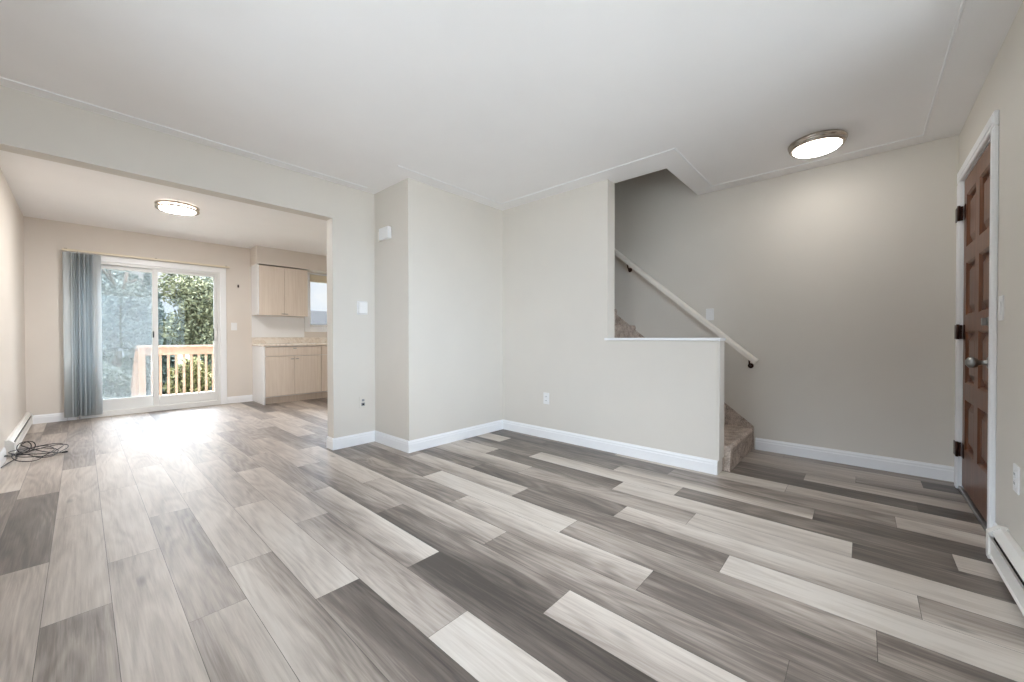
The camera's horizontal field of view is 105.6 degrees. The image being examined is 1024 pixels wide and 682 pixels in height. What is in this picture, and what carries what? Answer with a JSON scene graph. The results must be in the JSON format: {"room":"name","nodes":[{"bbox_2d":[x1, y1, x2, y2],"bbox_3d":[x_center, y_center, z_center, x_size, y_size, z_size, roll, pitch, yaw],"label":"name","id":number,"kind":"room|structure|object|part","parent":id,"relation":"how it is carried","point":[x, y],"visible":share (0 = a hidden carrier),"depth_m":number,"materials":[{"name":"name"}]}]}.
{"room":"living room","nodes":[
{"label":"living room","id":0,"kind":"room"},
{"bbox_2d":[0,168,25,451],"bbox_3d":[-2.893,-0.319,1.907,8.139,2.663,0.150,0,1,42],"label":"wall","id":1,"kind":"structure","parent":0,"point":[12,309],"depth_m":3.70,"materials":[{"name":"paint"}]},
{"bbox_2d":[0,447,5,468],"bbox_3d":[-3.667,0.953,2.729,1.667,0.106,0.013,0,1,42],"label":"baseboard","id":2,"kind":"structure","parent":1,"relation":"attached to","point":[3,451],"depth_m":3.16,"materials":[{"name":"white paint"}]},
{"bbox_2d":[4,412,32,457],"bbox_3d":[-5.011,0.919,3.969,1.910,0.148,0.053,0,1,42],"label":"baseboard heater","id":3,"kind":"object","parent":1,"relation":"attached to","point":[17,435],"visible":0.93,"depth_m":3.72,"materials":[{"name":"metal"}]},
{"bbox_3d":[-4.997,0.930,3.985,1.830,0.092,0.011,0,1,42],"label":"panel","id":4,"kind":"part","parent":3,"relation":"part of","materials":[{"name":"metal"}]},
{"bbox_2d":[0,150,326,255],"bbox_3d":[-3.196,-1.576,4.700,3.633,0.200,3.611,0,1,42],"label":"ceiling","id":5,"kind":"structure","parent":0,"point":[41,188],"depth_m":4.38,"materials":[{"name":"paint"}]},
{"bbox_2d":[154,200,199,215],"bbox_3d":[-3.610,-1.433,4.199,0.374,0.074,0.374,0,1,42],"label":"ceiling light","id":6,"kind":"object","parent":5,"relation":"attached to","point":[170,206],"visible":1,"depth_m":4.13,"materials":[{"name":"white"}]},
{"bbox_2d":[159,205,195,214],"bbox_3d":[-3.610,-1.406,4.199,0.300,0.020,0.300,0,1,42],"label":"diffuser","id":7,"kind":"object","parent":6,"relation":"attached to","point":[173,209],"depth_m":4.17,"materials":[{"name":"white"}]},
{"bbox_2d":[23,216,326,420],"bbox_3d":[-4.276,-0.358,6.336,0.150,2.663,4.573,0,1,42],"label":"wall","id":8,"kind":"structure","parent":0,"point":[44,239],"depth_m":4.84,"materials":[{"name":"paint"}]},
{"bbox_2d":[33,412,66,423],"bbox_3d":[-5.638,0.938,4.715,0.013,0.106,0.320,0,1,42],"label":"baseboard","id":9,"kind":"structure","parent":8,"relation":"attached to","point":[54,417],"depth_m":4.72,"materials":[{"name":"white paint"}]},
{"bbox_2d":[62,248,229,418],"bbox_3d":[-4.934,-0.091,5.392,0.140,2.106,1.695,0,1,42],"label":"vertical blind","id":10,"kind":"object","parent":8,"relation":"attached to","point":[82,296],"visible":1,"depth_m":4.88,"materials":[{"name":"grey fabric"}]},
{"bbox_3d":[-4.932,-1.128,5.379,0.036,0.024,1.695,0,1,42],"label":"head rail","id":11,"kind":"part","parent":10,"relation":"part of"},
{"bbox_2d":[66,251,226,420],"bbox_3d":[-5.026,-0.067,5.471,0.178,2.100,1.634,0,1,42],"label":"door","id":12,"kind":"structure","parent":8,"relation":"in","point":[141,404],"depth_m":5.57,"materials":[{"name":"white paint"}]},
{"bbox_3d":[-5.284,-0.052,5.241,0.036,1.904,0.722,0,1,42],"label":"fixed panel","id":13,"kind":"part","parent":12,"relation":"part of","materials":[{"name":"clear glass"}]},
{"bbox_3d":[-4.787,-0.058,5.713,0.036,1.904,0.732,0,1,42],"label":"sliding panel","id":14,"kind":"part","parent":12,"relation":"part of","materials":[{"name":"clear glass"}]},
{"bbox_3d":[-4.520,-0.102,5.941,0.056,0.220,0.032,0,1,42],"label":"handle","id":15,"kind":"part","parent":12,"relation":"part of","materials":[{"name":"white plastic"}]},
{"bbox_2d":[231,323,236,329],"bbox_3d":[-4.370,-0.228,6.113,0.010,0.120,0.078,0,1,42],"label":"light switch","id":16,"kind":"object","parent":8,"relation":"attached to","point":[233,325],"visible":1,"depth_m":6.11,"materials":[{"name":"white plastic"}]},
{"bbox_2d":[227,395,252,403],"bbox_3d":[-4.319,0.922,6.176,0.013,0.106,0.338,0,1,42],"label":"baseboard","id":17,"kind":"structure","parent":8,"relation":"attached to","point":[244,398],"depth_m":6.17,"materials":[{"name":"white paint"}]},
{"bbox_2d":[252,316,303,336],"bbox_3d":[-3.945,-0.236,6.587,0.006,0.350,0.798,0,1,42],"label":"backsplash","id":18,"kind":"structure","parent":8,"relation":"attached to","point":[262,326],"depth_m":6.57,"materials":[{"name":"white plastic"}]},
{"bbox_2d":[251,263,307,316],"bbox_3d":[-3.836,-0.813,6.443,0.351,0.801,0.738,0,1,42],"label":"upper cabinet","id":19,"kind":"object","parent":8,"relation":"attached to","point":[275,291],"visible":1,"depth_m":6.29,"materials":[{"name":"beige wood"}]},
{"bbox_3d":[-4.085,-0.812,6.184,0.329,0.799,0.020,0,1,42],"label":"panel","id":20,"kind":"part","parent":19,"relation":"part of","materials":[{"name":"white wood"}]},
{"bbox_3d":[-3.843,-0.802,6.221,0.020,0.783,0.356,0,1,42],"label":"door","id":21,"kind":"part","parent":19,"relation":"part of","materials":[{"name":"beige wood"}]},
{"bbox_3d":[-3.602,-0.805,6.488,0.020,0.783,0.357,0,1,42],"label":"door","id":22,"kind":"part","parent":19,"relation":"part of","materials":[{"name":"beige wood"}]},
{"bbox_2d":[304,272,326,331],"bbox_3d":[-3.296,-0.713,7.406,0.168,1.090,1.290,0,1,42],"label":"window","id":23,"kind":"structure","parent":8,"relation":"in","point":[314,277],"depth_m":7.00,"materials":[{"name":"white plastic"}]},
{"bbox_3d":[-3.332,-0.728,7.438,0.070,0.940,1.110,0,1,42],"label":"frame","id":24,"kind":"part","parent":23,"relation":"part of","materials":[{"name":"white plastic"}]},
{"bbox_2d":[0,85,374,437],"bbox_3d":[-1.798,-0.324,3.452,0.126,2.640,3.611,0,1,42],"label":"wall","id":25,"kind":"structure","parent":0,"point":[31,125],"depth_m":3.12,"materials":[{"name":"paint"}]},
{"bbox_2d":[0,76,367,187],"bbox_3d":[-2.109,-1.434,2.838,0.014,0.006,2.224,0,1,42],"label":"trim","id":26,"kind":"structure","parent":25,"relation":"attached to","point":[0,76],"depth_m":2.58,"materials":[{"name":"white paint"}]},
{"bbox_2d":[326,436,332,449],"bbox_3d":[-1.681,0.942,3.592,0.126,0.106,0.013,0,1,42],"label":"baseboard","id":27,"kind":"object","parent":25,"relation":"attached to","point":[329,439],"visible":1,"depth_m":3.59,"materials":[{"name":"white paint"}]},
{"bbox_2d":[332,430,374,449],"bbox_3d":[-1.492,0.941,3.697,0.013,0.106,0.423,0,1,42],"label":"baseboard","id":28,"kind":"structure","parent":25,"relation":"attached to","point":[366,437],"depth_m":3.68,"materials":[{"name":"white paint"}]},
{"bbox_2d":[357,301,367,314],"bbox_3d":[-1.435,-0.318,3.740,0.028,0.130,0.104,0,1,42],"label":"thermostat","id":29,"kind":"object","parent":25,"relation":"attached to","point":[362,306],"visible":1,"depth_m":3.72,"materials":[{"name":"white plastic"}]},
{"bbox_2d":[359,396,365,407],"bbox_3d":[-1.438,0.590,3.753,0.016,0.110,0.070,0,1,42],"label":"cable jack","id":30,"kind":"object","parent":25,"relation":"attached to","point":[362,400],"visible":1,"depth_m":3.75,"materials":[{"name":"paint"}]},
{"bbox_2d":[250,245,326,273],"bbox_3d":[-3.656,-1.357,6.657,0.331,0.273,1.326,0,1,42],"label":"soffit","id":31,"kind":"structure","parent":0,"point":[267,256],"depth_m":6.39,"materials":[{"name":"paint"}]},
{"bbox_2d":[374,178,502,440],"bbox_3d":[-0.730,-0.231,4.102,0.590,2.440,1.217,0,1,42],"label":"wall","id":32,"kind":"structure","parent":0,"point":[439,273],"depth_m":3.74,"materials":[{"name":"paint"}]},
{"bbox_2d":[378,226,390,241],"bbox_3d":[-1.222,-1.013,3.687,0.235,0.112,0.045,0,1,42],"label":"door chime","id":33,"kind":"object","parent":32,"relation":"attached to","point":[384,233],"visible":1,"depth_m":3.63,"materials":[{"name":"white plastic"}]},
{"bbox_2d":[375,430,407,452],"bbox_3d":[-1.140,0.941,3.656,0.590,0.106,0.013,0,1,42],"label":"baseboard","id":34,"kind":"structure","parent":32,"relation":"attached to","point":[401,444],"depth_m":3.63,"materials":[{"name":"white paint"}]},
{"bbox_2d":[408,419,502,452],"bbox_3d":[-0.509,0.937,3.906,0.013,0.106,1.230,0,1,42],"label":"baseboard","id":35,"kind":"structure","parent":32,"relation":"attached to","point":[419,444],"depth_m":3.82,"materials":[{"name":"white paint"}]},
{"bbox_2d":[0,0,1022,210],"bbox_3d":[0.083,-1.537,2.389,4.080,0.200,4.573,0,1,42],"label":"ceiling","id":36,"kind":"structure","parent":0,"point":[501,101],"depth_m":2.12,"materials":[{"name":"paint"}]},
{"bbox_2d":[788,129,847,157],"bbox_3d":[2.202,-1.403,2.810,0.344,0.080,0.344,0,1,42],"label":"ceiling light","id":37,"kind":"object","parent":36,"relation":"attached to","point":[819,143],"visible":1,"depth_m":2.73,"materials":[{"name":"silver metal"}]},
{"bbox_2d":[793,138,841,157],"bbox_3d":[2.202,-1.381,2.810,0.282,0.036,0.282,0,1,42],"label":"diffuser","id":38,"kind":"object","parent":37,"relation":"attached to","point":[807,147],"depth_m":2.76,"materials":[{"name":"white"}]},
{"bbox_2d":[0,397,1023,681],"bbox_3d":[-1.308,1.054,3.673,7.879,0.120,4.613,0,1,42],"label":"floor","id":39,"kind":"structure","parent":0,"point":[222,542],"depth_m":1.75,"materials":[{"name":"laminate"}]},
{"bbox_2d":[1,441,68,467],"bbox_3d":[-4.093,0.927,3.353,0.529,0.144,0.356,0,1,42],"label":"cable","id":40,"kind":"object","parent":39,"relation":"on","point":[18,453],"visible":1,"depth_m":3.31,"materials":[{"name":"black rubber"}]},
{"bbox_2d":[252,346,320,404],"bbox_3d":[-3.698,0.526,6.413,0.609,0.893,0.844,0,1,42],"label":"base cabinet","id":41,"kind":"object","parent":39,"relation":"on","point":[281,374],"visible":0.98,"depth_m":6.17,"materials":[{"name":"light wood"},{"name":"laminate countertop"}]},
{"bbox_3d":[-3.983,0.529,6.114,0.587,0.893,0.018,0,1,42],"label":"panel","id":42,"kind":"part","parent":41,"relation":"part of","materials":[{"name":"white wood"}]},
{"bbox_3d":[-3.627,0.549,6.085,0.020,0.617,0.409,0,1,42],"label":"door","id":43,"kind":"part","parent":41,"relation":"part of","materials":[{"name":"beige wood"}]},
{"bbox_2d":[252,337,326,345],"bbox_3d":[-3.548,0.008,6.578,0.608,0.136,1.316,0,1,42],"label":"countertop","id":44,"kind":"structure","parent":41,"relation":"on","point":[292,341],"depth_m":6.52,"materials":[{"name":"laminate"}]},
{"bbox_3d":[-3.490,0.162,6.234,0.020,0.140,0.821,0,1,42],"label":"drawer","id":45,"kind":"part","parent":41,"relation":"part of","materials":[{"name":"beige wood"}]},
{"bbox_3d":[-3.352,0.545,6.391,0.020,0.617,0.409,0,1,42],"label":"door","id":46,"kind":"part","parent":41,"relation":"part of","materials":[{"name":"beige wood"}]},
{"bbox_2d":[320,345,327,397],"bbox_3d":[-3.260,0.520,6.899,0.609,0.893,0.460,0,1,42],"label":"base cabinet","id":47,"kind":"object","parent":39,"relation":"on","point":[324,390],"visible":0.14,"depth_m":6.58,"materials":[{"name":"beige wood"}]},
{"bbox_3d":[-3.058,0.156,6.713,0.020,0.140,0.454,0,1,42],"label":"drawer","id":48,"kind":"part","parent":47,"relation":"part of","materials":[{"name":"beige wood"}]},
{"bbox_3d":[-3.135,0.543,6.631,0.020,0.617,0.226,0,1,42],"label":"door","id":49,"kind":"part","parent":47,"relation":"part of","materials":[{"name":"beige wood"}]},
{"bbox_2d":[615,309,753,471],"bbox_3d":[0.840,-0.280,4.242,2.968,2.529,0.828,0,1,42],"label":"staircase","id":50,"kind":"structure","parent":39,"relation":"on","point":[738,432],"depth_m":3.50,"materials":[{"name":"carpet"}]},
{"bbox_2d":[503,179,721,473],"bbox_3d":[-0.858,-0.251,5.125,6.548,2.460,0.132,0,1,42],"label":"wall","id":51,"kind":"structure","parent":0,"point":[559,249],"depth_m":3.65,"materials":[{"name":"paint"}]},
{"bbox_2d":[543,393,548,403],"bbox_3d":[0.348,0.584,3.951,0.072,0.115,0.009,0,1,42],"label":"wall outlet","id":52,"kind":"object","parent":51,"relation":"attached to","point":[545,395],"visible":1,"depth_m":3.95,"materials":[{"name":"white plastic"}]},
{"bbox_2d":[503,419,717,474],"bbox_3d":[0.710,0.938,3.625,2.198,0.106,0.013,0,1,42],"label":"baseboard","id":53,"kind":"structure","parent":51,"relation":"attached to","point":[710,466],"depth_m":3.40,"materials":[{"name":"white paint"}]},
{"bbox_2d":[604,338,725,340],"bbox_3d":[1.236,-0.015,3.238,0.944,0.022,0.168,0,1,42],"label":"trim","id":54,"kind":"structure","parent":51,"relation":"attached to","point":[646,339],"depth_m":3.09,"materials":[{"name":"white paint"}]},
{"bbox_2d":[397,0,965,203],"bbox_3d":[0.975,-1.440,2.961,3.165,0.006,2.219,0,1,42],"label":"trim","id":55,"kind":"structure","parent":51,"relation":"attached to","point":[962,4],"depth_m":2.96,"materials":[{"name":"white paint"}]},
{"bbox_2d":[718,341,723,460],"bbox_3d":[1.577,0.444,2.933,0.012,0.892,0.136,0,1,42],"label":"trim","id":56,"kind":"structure","parent":51,"relation":"attached to","point":[720,343],"depth_m":2.91,"materials":[{"name":"paint"}]},
{"bbox_2d":[615,135,958,466],"bbox_3d":[0.270,-1.625,5.401,8.139,5.200,0.150,0,1,42],"label":"wall","id":57,"kind":"structure","parent":0,"point":[839,279],"depth_m":3.23,"materials":[{"name":"paint"}]},
{"bbox_2d":[615,249,757,367],"bbox_3d":[1.208,-0.959,4.396,2.720,2.408,0.095,0,1,42],"label":"handrail","id":58,"kind":"object","parent":57,"relation":"attached to","point":[718,332],"visible":0.66,"depth_m":3.85,"materials":[{"name":"paint"}]},
{"bbox_2d":[706,308,713,319],"bbox_3d":[1.936,-0.260,3.804,0.072,0.115,0.010,0,1,42],"label":"light switch","id":59,"kind":"object","parent":57,"relation":"attached to","point":[709,312],"visible":0.91,"depth_m":3.80,"materials":[{"name":"white plastic"}]},
{"bbox_2d":[755,438,953,481],"bbox_3d":[2.677,0.939,3.146,1.218,0.106,0.013,0,1,42],"label":"baseboard","id":60,"kind":"structure","parent":57,"relation":"attached to","point":[922,469],"depth_m":3.07,"materials":[{"name":"white paint"}]},
{"bbox_2d":[959,0,1023,550],"bbox_3d":[1.655,-0.306,0.984,0.150,2.640,4.573,0,1,42],"label":"wall","id":61,"kind":"structure","parent":0,"point":[1002,89],"depth_m":1.76,"materials":[{"name":"paint"}]},
{"bbox_2d":[953,110,999,531],"bbox_3d":[2.759,-0.072,2.272,0.235,2.144,1.012,0,1,42],"label":"door","id":62,"kind":"structure","parent":61,"relation":"in","point":[976,212],"depth_m":2.25,"materials":[{"name":"brown wood"}]},
{"bbox_3d":[2.879,0.549,2.429,0.029,0.329,0.280,0,1,42],"label":"panel","id":63,"kind":"part","parent":62,"relation":"part of","materials":[{"name":"brown wood"}]},
{"bbox_3d":[2.878,0.107,2.425,0.029,0.337,0.280,0,1,42],"label":"panel","id":64,"kind":"part","parent":62,"relation":"part of","materials":[{"name":"brown wood"}]},
{"bbox_3d":[2.878,-0.339,2.421,0.029,0.341,0.280,0,1,42],"label":"panel","id":65,"kind":"part","parent":62,"relation":"part of","materials":[{"name":"brown wood"}]},
{"bbox_3d":[2.877,-0.782,2.417,0.029,0.339,0.280,0,1,42],"label":"panel","id":66,"kind":"part","parent":62,"relation":"part of","materials":[{"name":"brown wood"}]},
{"bbox_3d":[2.467,0.115,2.059,0.089,0.068,0.068,0,1,42],"label":"knob","id":67,"kind":"part","parent":62,"relation":"part of","materials":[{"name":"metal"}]},
{"bbox_3d":[2.624,0.552,2.147,0.029,0.329,0.284,0,1,42],"label":"panel","id":68,"kind":"part","parent":62,"relation":"part of","materials":[{"name":"brown wood"}]},
{"bbox_3d":[2.623,0.110,2.143,0.029,0.337,0.284,0,1,42],"label":"panel","id":69,"kind":"part","parent":62,"relation":"part of","materials":[{"name":"brown wood"}]},
{"bbox_3d":[2.622,-0.336,2.138,0.029,0.341,0.284,0,1,42],"label":"panel","id":70,"kind":"part","parent":62,"relation":"part of","materials":[{"name":"brown wood"}]},
{"bbox_3d":[2.622,-0.779,2.134,0.029,0.339,0.284,0,1,42],"label":"panel","id":71,"kind":"part","parent":62,"relation":"part of","materials":[{"name":"brown wood"}]},
{"bbox_2d":[998,295,1003,320],"bbox_3d":[2.335,-0.157,1.858,0.010,0.118,0.075,0,1,42],"label":"light switch","id":72,"kind":"object","parent":61,"relation":"attached to","point":[1001,298],"visible":1,"depth_m":1.84,"materials":[{"name":"white plastic"}]},
{"bbox_2d":[986,525,1023,615],"bbox_3d":[1.695,0.932,1.195,0.061,0.151,1.630,0,1,42],"label":"baseboard heater","id":73,"kind":"object","parent":61,"relation":"attached to","point":[1005,553],"visible":1,"depth_m":1.61,"materials":[{"name":"metal"}]},
{"bbox_3d":[1.714,0.924,1.177,0.008,0.118,1.550,0,1,42],"label":"plate","id":74,"kind":"part","parent":73,"relation":"part of","materials":[{"name":"metal"}]},
{"bbox_2d":[1013,463,1019,494],"bbox_3d":[2.154,0.589,1.662,0.009,0.118,0.075,0,1,42],"label":"wall outlet","id":75,"kind":"object","parent":61,"relation":"attached to","point":[1016,469],"visible":1,"depth_m":1.65,"materials":[{"name":"white plastic"}]},
{"label":"outside","id":76,"kind":"structure","parent":0,"visible":0},
{"bbox_2d":[120,354,200,397],"bbox_3d":[-36.187,1.631,32.677,82.504,0.200,120.000,0,1,42],"label":"ground","id":77,"kind":"structure","parent":76,"point":[186,355],"depth_m":33.56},
{"bbox_2d":[102,360,131,398],"bbox_3d":[-8.908,1.045,8.363,1.105,1.350,1.226,0,1,0],"label":"shrub","id":78,"kind":"object","parent":77,"relation":"on","point":[114,380],"visible":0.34,"depth_m":8.36,"materials":[{"name":"green plant"}]},
{"bbox_2d":[101,269,142,366],"bbox_3d":[-14.489,-0.672,14.216,2.152,4.696,2.387,0,1,14],"label":"tree","id":79,"kind":"object","parent":77,"relation":"on","point":[116,274],"visible":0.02,"depth_m":14.06,"materials":[{"name":"green plant"}]},
{"bbox_2d":[101,269,159,365],"bbox_3d":[-9.847,-0.080,9.616,1.224,3.585,1.736,0,1,17],"label":"tree","id":80,"kind":"object","parent":77,"relation":"on","point":[127,328],"visible":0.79,"depth_m":9.62,"materials":[{"name":"green plant"}]},
{"bbox_2d":[131,349,138,396],"bbox_3d":[-7.088,0.929,7.357,1.048,1.580,0.120,0,1,42],"label":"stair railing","id":81,"kind":"object","parent":77,"relation":"on","point":[134,381],"visible":0.51,"depth_m":7.08,"materials":[{"name":"brown wood"}]},
{"bbox_2d":[125,366,166,397],"bbox_3d":[-8.893,1.167,9.511,0.884,1.083,0.862,0,1,-19],"label":"shrub","id":82,"kind":"object","parent":77,"relation":"on","point":[164,368],"visible":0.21,"depth_m":9.41,"materials":[{"name":"green plant"}]},
{"bbox_2d":[119,273,178,393],"bbox_3d":[-11.354,-0.394,12.197,1.747,4.242,1.705,0,1,37],"label":"tree","id":83,"kind":"object","parent":77,"relation":"on","point":[127,360],"visible":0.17,"depth_m":12.03,"materials":[{"name":"green plant"}]},
{"bbox_2d":[158,273,213,361],"bbox_3d":[-8.346,-0.118,10.527,2.049,3.634,1.956,0,1,35],"label":"tree","id":84,"kind":"object","parent":77,"relation":"on","point":[194,325],"visible":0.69,"depth_m":10.00,"materials":[{"name":"green plant"}]},
{"bbox_2d":[162,356,211,393],"bbox_3d":[-7.254,1.020,8.757,0.698,1.384,0.972,0,1,42],"label":"shrub","id":85,"kind":"object","parent":77,"relation":"on","point":[187,360],"visible":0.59,"depth_m":8.63,"materials":[{"name":"green plant"}]},
{"bbox_2d":[200,354,211,390],"bbox_3d":[-9.287,-0.629,12.494,1.565,4.797,1.547,0,1,6],"label":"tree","id":86,"kind":"object","parent":77,"relation":"on","point":[203,359],"visible":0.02,"depth_m":12.04,"materials":[{"name":"green plant"}]},
{"bbox_2d":[310,311,326,324],"bbox_3d":[-13.855,-0.284,27.185,9.800,3.660,8.800,0,1,42],"label":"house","id":87,"kind":"structure","parent":77,"relation":"on","point":[317,317],"depth_m":24.79,"materials":[{"name":"white"}]},
{"bbox_3d":[-5.729,1.369,6.533,2.234,0.710,5.200,0,1,42],"label":"deck","id":88,"kind":"object","parent":77,"relation":"on","visible":0},
{"bbox_2d":[136,345,213,395],"bbox_3d":[-5.704,0.642,7.954,0.200,1.138,2.845,0,1,42],"label":"deck railing","id":89,"kind":"object","parent":88,"relation":"on","point":[168,350],"visible":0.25,"depth_m":7.26,"materials":[{"name":"brown wood"}]},
{"bbox_3d":[-6.582,0.567,6.916,0.084,0.890,0.089,0,1,42],"label":"post","id":90,"kind":"part","parent":89,"relation":"part of","materials":[{"name":"brown wood"}]},
{"bbox_3d":[-5.683,0.181,8.004,0.040,0.140,2.735,0,1,42],"label":"rail","id":91,"kind":"part","parent":89,"relation":"part of","materials":[{"name":"brown wood"}]}
]}

